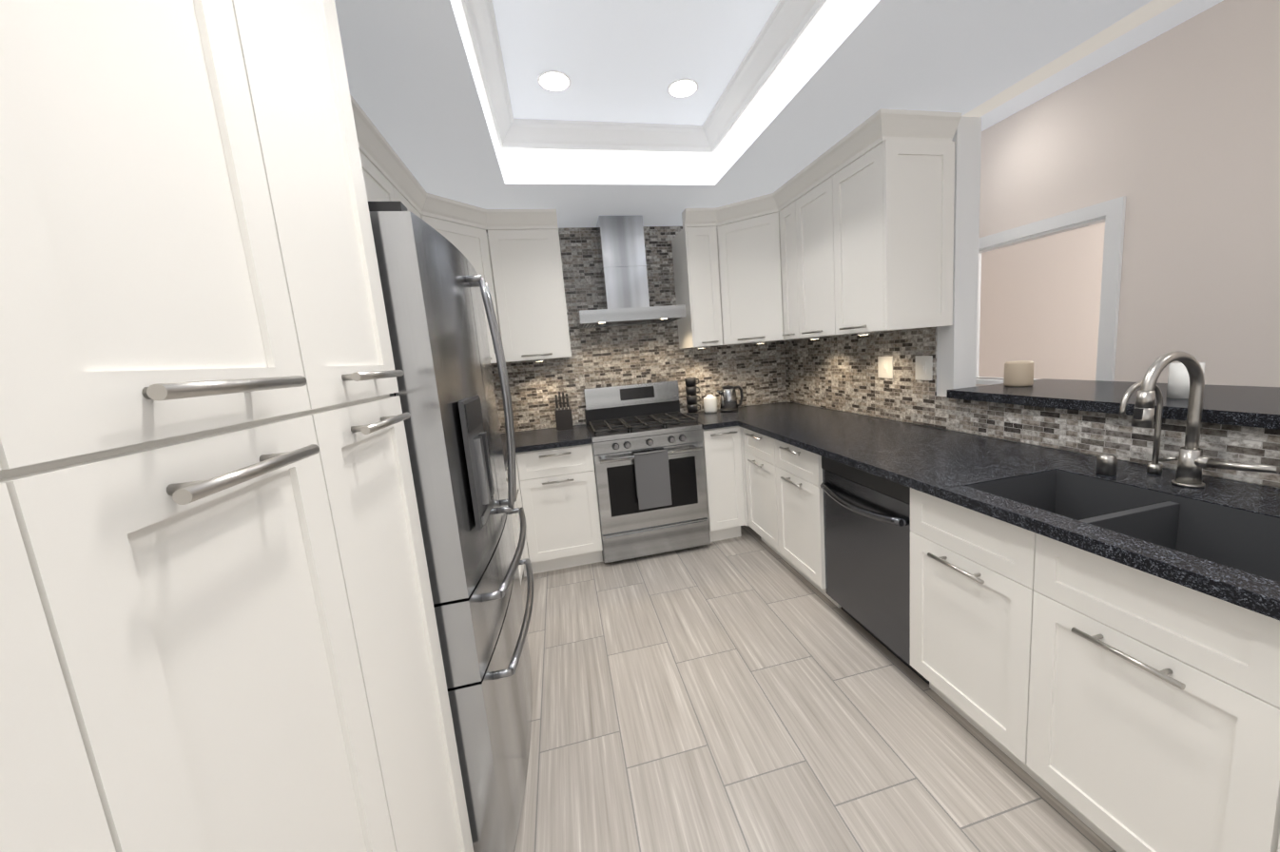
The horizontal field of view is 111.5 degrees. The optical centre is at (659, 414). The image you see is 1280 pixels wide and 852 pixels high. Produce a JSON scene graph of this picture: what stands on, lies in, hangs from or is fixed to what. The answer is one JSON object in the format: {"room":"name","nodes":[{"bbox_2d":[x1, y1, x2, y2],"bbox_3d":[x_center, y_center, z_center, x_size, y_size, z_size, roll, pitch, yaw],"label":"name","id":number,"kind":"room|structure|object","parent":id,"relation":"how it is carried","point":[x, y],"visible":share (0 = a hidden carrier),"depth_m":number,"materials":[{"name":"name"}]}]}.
{"room":"kitchen","nodes":[
{"label":"kitchen","id":0,"kind":"room"},
{"bbox_2d":[502,401,783,543],"bbox_3d":[-0.015,-0.511,3.600,3.720,2.850,0.120,-6,8,-12],"label":"wall","id":1,"kind":"structure","parent":0,"point":[579,424],"depth_m":3.42,"materials":[{"name":"white paint"}]},
{"bbox_2d":[420,193,502,363],"bbox_3d":[-1.397,-0.780,2.795,0.716,0.972,0.711,-6,8,-12],"label":"upper cabinet","id":2,"kind":"object","parent":1,"relation":"attached to","point":[460,226],"visible":0.25,"depth_m":2.68,"materials":[{"name":"white paint"}]},
{"bbox_2d":[486,208,571,362],"bbox_3d":[-0.902,-0.858,3.062,0.446,0.972,0.434,-6,8,-12],"label":"upper cabinet","id":3,"kind":"object","parent":1,"relation":"attached to","point":[527,271],"visible":0.98,"depth_m":2.91,"materials":[{"name":"white paint"}]},
{"bbox_2d":[576,215,686,328],"bbox_3d":[-0.256,-1.039,3.167,0.740,0.744,0.460,-6,8,-12],"label":"range hood","id":4,"kind":"object","parent":1,"relation":"attached to","point":[623,264],"visible":1,"depth_m":3.11,"materials":[{"name":"silver metal"}]},
{"bbox_2d":[485,225,787,433],"bbox_3d":[-0.378,-0.690,3.426,2.978,1.490,0.008,-6,8,-12],"label":"backsplash","id":5,"kind":"structure","parent":1,"relation":"attached to","point":[611,356],"depth_m":3.45,"materials":[{"name":"tile"}]},
{"bbox_2d":[671,207,722,349],"bbox_3d":[0.284,-0.990,3.326,0.237,0.972,0.434,-6,8,-12],"label":"upper cabinet","id":6,"kind":"object","parent":1,"relation":"attached to","point":[695,264],"visible":1,"depth_m":3.18,"materials":[{"name":"white paint"}]},
{"bbox_2d":[716,193,820,346],"bbox_3d":[0.758,-1.021,3.272,0.734,0.972,0.712,-6,8,-12],"label":"upper cabinet","id":7,"kind":"object","parent":1,"relation":"attached to","point":[748,247],"visible":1,"depth_m":3.07,"materials":[{"name":"white paint"}]},
{"bbox_2d":[334,0,1223,228],"bbox_3d":[0.534,-1.296,0.447,3.600,0.390,6.040,-6,8,-12],"label":"ceiling","id":8,"kind":"structure","parent":0,"point":[413,89],"depth_m":1.79,"materials":[{"name":"white paint"}]},
{"bbox_2d":[461,0,518,148],"bbox_3d":[-0.523,-1.343,1.080,0.090,0.105,2.655,-6,8,-12],"label":"crown molding","id":9,"kind":"structure","parent":8,"relation":"attached to","point":[479,14],"depth_m":1.78,"materials":[{"name":"white"}]},
{"bbox_2d":[537,70,571,92],"bbox_3d":[-0.485,-1.526,2.000,0.154,0.005,0.154,-6,8,-12],"label":"recessed light","id":10,"kind":"object","parent":8,"relation":"in","point":[555,81],"visible":1,"depth_m":1.99,"materials":[{"name":"white"}]},
{"bbox_2d":[518,118,700,152],"bbox_3d":[-0.261,-1.556,2.442,0.990,0.105,0.090,-6,8,-12],"label":"crown molding","id":11,"kind":"structure","parent":8,"relation":"attached to","point":[533,133],"depth_m":2.43,"materials":[{"name":"white paint"}]},
{"bbox_2d":[667,77,698,97],"bbox_3d":[0.112,-1.593,2.132,0.154,0.005,0.154,-6,8,-12],"label":"recessed light","id":12,"kind":"object","parent":8,"relation":"in","point":[684,87],"visible":1,"depth_m":2.12,"materials":[{"name":"white"}]},
{"bbox_2d":[700,0,826,152],"bbox_3d":[0.574,-1.466,1.323,0.090,0.105,2.655,-6,8,-12],"label":"crown molding","id":13,"kind":"structure","parent":8,"relation":"attached to","point":[787,22],"depth_m":1.91,"materials":[{"name":"white"}]},
{"bbox_2d":[514,525,1116,851],"bbox_3d":[1.965,1.056,1.775,7.040,0.050,8.000,-6,8,-12],"label":"floor","id":14,"kind":"structure","parent":0,"point":[748,690],"depth_m":1.62,"materials":[{"name":"tile"}]},
{"bbox_2d":[0,0,473,851],"bbox_3d":[-0.713,0.248,0.240,0.732,2.398,1.453,-6,8,-12],"label":"pantry","id":15,"kind":"object","parent":14,"relation":"on","point":[219,631],"visible":1,"depth_m":0.45,"materials":[{"name":"white paint"}]},
{"bbox_2d":[368,201,533,851],"bbox_3d":[-0.893,0.394,1.465,0.842,1.797,0.913,-6,8,-12],"label":"fridge","id":16,"kind":"object","parent":14,"relation":"on","point":[435,287],"visible":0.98,"depth_m":1.15,"materials":[{"name":"metal"}]},
{"bbox_2d":[505,467,523,585],"bbox_3d":[-1.132,0.758,2.349,0.716,0.870,0.790,-6,8,-12],"label":"base cabinet","id":17,"kind":"object","parent":14,"relation":"on","point":[515,524],"visible":0.04,"depth_m":2.68,"materials":[{"name":"white paint"}]},
{"bbox_2d":[500,430,523,471],"bbox_3d":[-1.242,0.272,2.590,0.710,0.036,1.436,-6,8,-12],"label":"countertop","id":18,"kind":"structure","parent":17,"relation":"on","point":[516,434],"depth_m":2.91,"materials":[{"name":"stone"}]},
{"bbox_2d":[516,444,602,574],"bbox_3d":[-0.718,0.608,3.172,0.480,0.870,0.628,-6,8,-12],"label":"base cabinet","id":19,"kind":"object","parent":14,"relation":"on","point":[559,496],"depth_m":2.87,"materials":[{"name":"white paint"}]},
{"bbox_2d":[515,424,592,452],"bbox_3d":[-0.745,0.162,3.091,0.474,0.036,0.668,-6,8,-12],"label":"countertop","id":20,"kind":"structure","parent":19,"relation":"on","point":[549,437],"depth_m":2.91,"materials":[{"name":"stone"}]},
{"bbox_2d":[554,391,573,430],"bbox_3d":[-0.731,-0.028,3.284,0.120,0.280,0.140,-6,8,-12],"label":"knife block","id":21,"kind":"object","parent":20,"relation":"on","point":[563,418],"visible":1,"depth_m":3.23,"materials":[{"name":"grey wood"}]},
{"bbox_2d":[515,426,748,577],"bbox_3d":[-0.160,0.584,3.026,1.615,0.870,0.094,-6,8,-12],"label":"cabinet filler","id":22,"kind":"object","parent":14,"relation":"on","point":[518,501],"visible":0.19,"depth_m":3.09,"materials":[{"name":"white paint"}]},
{"bbox_2d":[583,380,710,562],"bbox_3d":[-0.113,0.388,3.240,0.761,1.190,0.720,-6,8,-12],"label":"range","id":23,"kind":"object","parent":14,"relation":"on","point":[649,456],"visible":1,"depth_m":3.00,"materials":[{"name":"silver metal"}]},
{"bbox_2d":[702,426,745,542],"bbox_3d":[0.398,0.484,3.419,0.277,0.870,0.628,-6,8,-12],"label":"base cabinet","id":24,"kind":"object","parent":14,"relation":"on","point":[722,446],"depth_m":3.12,"materials":[{"name":"white paint"}]},
{"bbox_2d":[682,410,736,429],"bbox_3d":[0.339,0.040,3.336,0.227,0.036,0.658,-6,8,-12],"label":"countertop","id":25,"kind":"structure","parent":24,"relation":"on","point":[714,420],"depth_m":3.14,"materials":[{"name":"stone"}]},
{"bbox_2d":[684,376,700,415],"bbox_3d":[0.266,-0.149,3.504,0.124,0.300,0.100,-6,8,-12],"label":"mug rack","id":26,"kind":"object","parent":25,"relation":"on","point":[692,404],"visible":1,"depth_m":3.47,"materials":[{"name":"black ceramic"}]},
{"bbox_2d":[703,394,717,413],"bbox_3d":[0.407,-0.086,3.524,0.106,0.147,0.106,-6,8,-12],"label":"canister","id":27,"kind":"object","parent":25,"relation":"on","point":[709,403],"visible":1,"depth_m":3.48,"materials":[{"name":"white ceramic"}]},
{"bbox_2d":[743,427,770,547],"bbox_3d":[1.020,0.499,2.957,0.703,0.870,0.514,-6,8,-12],"label":"base cabinet","id":28,"kind":"object","parent":14,"relation":"on","point":[758,494],"depth_m":2.95,"materials":[{"name":"white paint"}]},
{"bbox_2d":[717,401,1279,620],"bbox_3d":[1.234,0.284,1.771,0.750,0.225,4.148,-6,8,-12],"label":"countertop","id":29,"kind":"structure","parent":28,"relation":"on","point":[1217,537],"depth_m":1.35,"materials":[{"name":"stone"}]},
{"bbox_2d":[716,384,743,412],"bbox_3d":[0.568,-0.134,3.525,0.230,0.215,0.146,-6,8,-12],"label":"kettle","id":30,"kind":"object","parent":29,"relation":"on","point":[728,398],"visible":1,"depth_m":3.47,"materials":[{"name":"silver metal"}]},
{"bbox_2d":[1095,453,1117,475],"bbox_3d":[1.472,0.164,1.436,0.048,0.066,0.047,-6,8,-12],"label":"air gap","id":31,"kind":"object","parent":29,"relation":"on","point":[1106,464],"visible":1,"depth_m":1.42,"materials":[{"name":"silver metal"}]},
{"bbox_2d":[1119,381,1178,474],"bbox_3d":[1.522,0.049,1.358,0.182,0.307,0.068,-6,8,-12],"label":"tap","id":32,"kind":"object","parent":29,"relation":"on","point":[1154,466],"visible":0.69,"depth_m":1.38,"materials":[{"name":"silver metal"}]},
{"bbox_2d":[1130,350,1279,487],"bbox_3d":[1.470,0.030,1.182,0.262,0.401,0.193,-6,8,-12],"label":"faucet","id":33,"kind":"object","parent":29,"relation":"on","point":[1192,461],"visible":1,"depth_m":1.24,"materials":[{"name":"silver metal"}]},
{"bbox_2d":[766,436,937,607],"bbox_3d":[1.110,0.546,2.574,0.703,0.870,0.525,-6,8,-12],"label":"base cabinet","id":34,"kind":"object","parent":14,"relation":"on","point":[794,475],"depth_m":2.42,"materials":[{"name":"white paint"}]},
{"bbox_2d":[820,456,929,684],"bbox_3d":[1.195,0.618,2.030,0.711,0.866,0.570,-6,8,-12],"label":"dishwasher","id":35,"kind":"object","parent":14,"relation":"on","point":[866,519],"visible":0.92,"depth_m":1.90,"materials":[{"name":"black metal"}]},
{"bbox_2d":[910,519,1279,851],"bbox_3d":[1.413,0.813,1.343,0.703,0.638,0.887,-6,8,-12],"label":"base cabinet","id":36,"kind":"object","parent":14,"relation":"on","point":[1116,706],"depth_m":1.11,"materials":[{"name":"white paint"}]},
{"bbox_2d":[1203,678,1279,851],"bbox_3d":[1.550,0.884,0.759,0.703,0.638,0.444,-6,8,-12],"label":"base cabinet","id":37,"kind":"object","parent":14,"relation":"on","point":[1244,816],"depth_m":0.85,"materials":[{"name":"white paint"}]},
{"bbox_2d":[788,116,1279,488],"bbox_3d":[1.858,-0.054,0.911,0.140,2.400,6.040,-6,8,-12],"label":"wall","id":38,"kind":"structure","parent":0,"point":[957,355],"depth_m":2.14,"materials":[{"name":"white paint"}]},
{"bbox_2d":[772,108,962,339],"bbox_3d":[1.098,-0.940,2.507,0.434,0.972,1.010,-6,8,-12],"label":"upper cabinet","id":39,"kind":"object","parent":38,"relation":"attached to","point":[865,207],"visible":1,"depth_m":2.12,"materials":[{"name":"white paint"}]},
{"bbox_2d":[784,326,1279,487],"bbox_3d":[1.787,-0.036,0.896,0.008,0.561,6.021,-6,8,-12],"label":"backsplash","id":40,"kind":"structure","parent":38,"relation":"attached to","point":[839,373],"depth_m":2.18,"materials":[{"name":"tile"}]},
{"bbox_2d":[877,356,892,378],"bbox_3d":[1.363,-0.284,2.639,0.010,0.130,0.120,-6,8,-12],"label":"light switch","id":41,"kind":"object","parent":40,"relation":"attached to","point":[884,367],"visible":1,"depth_m":2.63,"materials":[{"name":"white plastic"}]},
{"bbox_2d":[914,355,932,380],"bbox_3d":[1.428,-0.250,2.363,0.010,0.130,0.110,-6,8,-12],"label":"light switch","id":42,"kind":"object","parent":40,"relation":"attached to","point":[923,368],"visible":1,"depth_m":2.35,"materials":[{"name":"white plastic"}]},
{"bbox_2d":[946,378,1279,429],"bbox_3d":[2.248,0.121,0.168,0.630,0.040,4.346,-6,8,-12],"label":"bar","id":43,"kind":"object","parent":38,"relation":"on","point":[1253,406],"visible":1,"depth_m":1.61,"materials":[{"name":"stone"}]},
{"bbox_2d":[1003,360,1034,387],"bbox_3d":[1.764,-0.200,2.143,0.114,0.118,0.113,-6,8,-12],"label":"candle","id":44,"kind":"object","parent":43,"relation":"on","point":[1018,373],"visible":1,"depth_m":2.10,"materials":[{"name":"beige wax"}]},
{"bbox_2d":[1166,362,1205,398],"bbox_3d":[1.830,-0.118,1.517,0.080,0.120,0.079,-6,8,-12],"label":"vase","id":45,"kind":"object","parent":43,"relation":"on","point":[1178,382],"visible":0.54,"depth_m":1.51,"materials":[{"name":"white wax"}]},
{"bbox_2d":[978,221,1105,380],"bbox_3d":[4.825,-0.485,2.063,0.130,2.460,7.260,-6,8,-12],"label":"wall","id":46,"kind":"structure","parent":0,"point":[1040,302],"depth_m":4.63,"materials":[{"name":"beige paint"}]},
{"bbox_2d":[962,0,1183,116],"bbox_3d":[1.940,-1.363,-0.094,0.110,0.450,4.370,-6,8,-12],"label":"header beam","id":47,"kind":"structure","parent":0,"point":[1149,10],"depth_m":1.62,"materials":[{"name":"white paint"}]},
{"bbox_2d":[975,0,1279,387],"bbox_3d":[2.422,-0.192,1.027,0.075,2.550,6.040,-6,8,-12],"label":"wall","id":48,"kind":"structure","parent":0,"point":[1173,135],"depth_m":1.79,"materials":[{"name":"beige paint"}]},
{"bbox_2d":[975,195,1125,385],"bbox_3d":[2.068,-0.597,2.422,0.135,0.877,0.829,-6,8,-12],"label":"door frame","id":49,"kind":"structure","parent":48,"relation":"attached to","point":[1111,213],"depth_m":2.07,"materials":[{"name":"white wood"}]},
{"bbox_3d":[-1.174,0.275,0.299,0.120,2.400,6.160,-6,8,-12],"label":"wall","id":50,"kind":"structure","parent":0,"visible":0},
{"bbox_2d":[351,105,372,201],"bbox_3d":[-1.268,-0.798,1.395,0.379,0.568,0.543,-6,8,-12],"label":"upper cabinet","id":51,"kind":"object","parent":50,"relation":"attached to","point":[365,169],"depth_m":1.71,"materials":[{"name":"white paint"}]},
{"bbox_2d":[357,116,399,201],"bbox_3d":[-1.357,-0.845,1.775,0.379,0.568,0.484,-6,8,-12],"label":"upper cabinet","id":52,"kind":"object","parent":50,"relation":"attached to","point":[388,176],"depth_m":1.85,"materials":[{"name":"white paint"}]},
{"bbox_2d":[391,158,422,218],"bbox_3d":[-1.438,-0.702,2.212,0.379,0.958,0.483,-6,8,-12],"label":"upper cabinet","id":53,"kind":"object","parent":50,"relation":"attached to","point":[410,197],"depth_m":2.20,"materials":[{"name":"white paint"}]}
]}

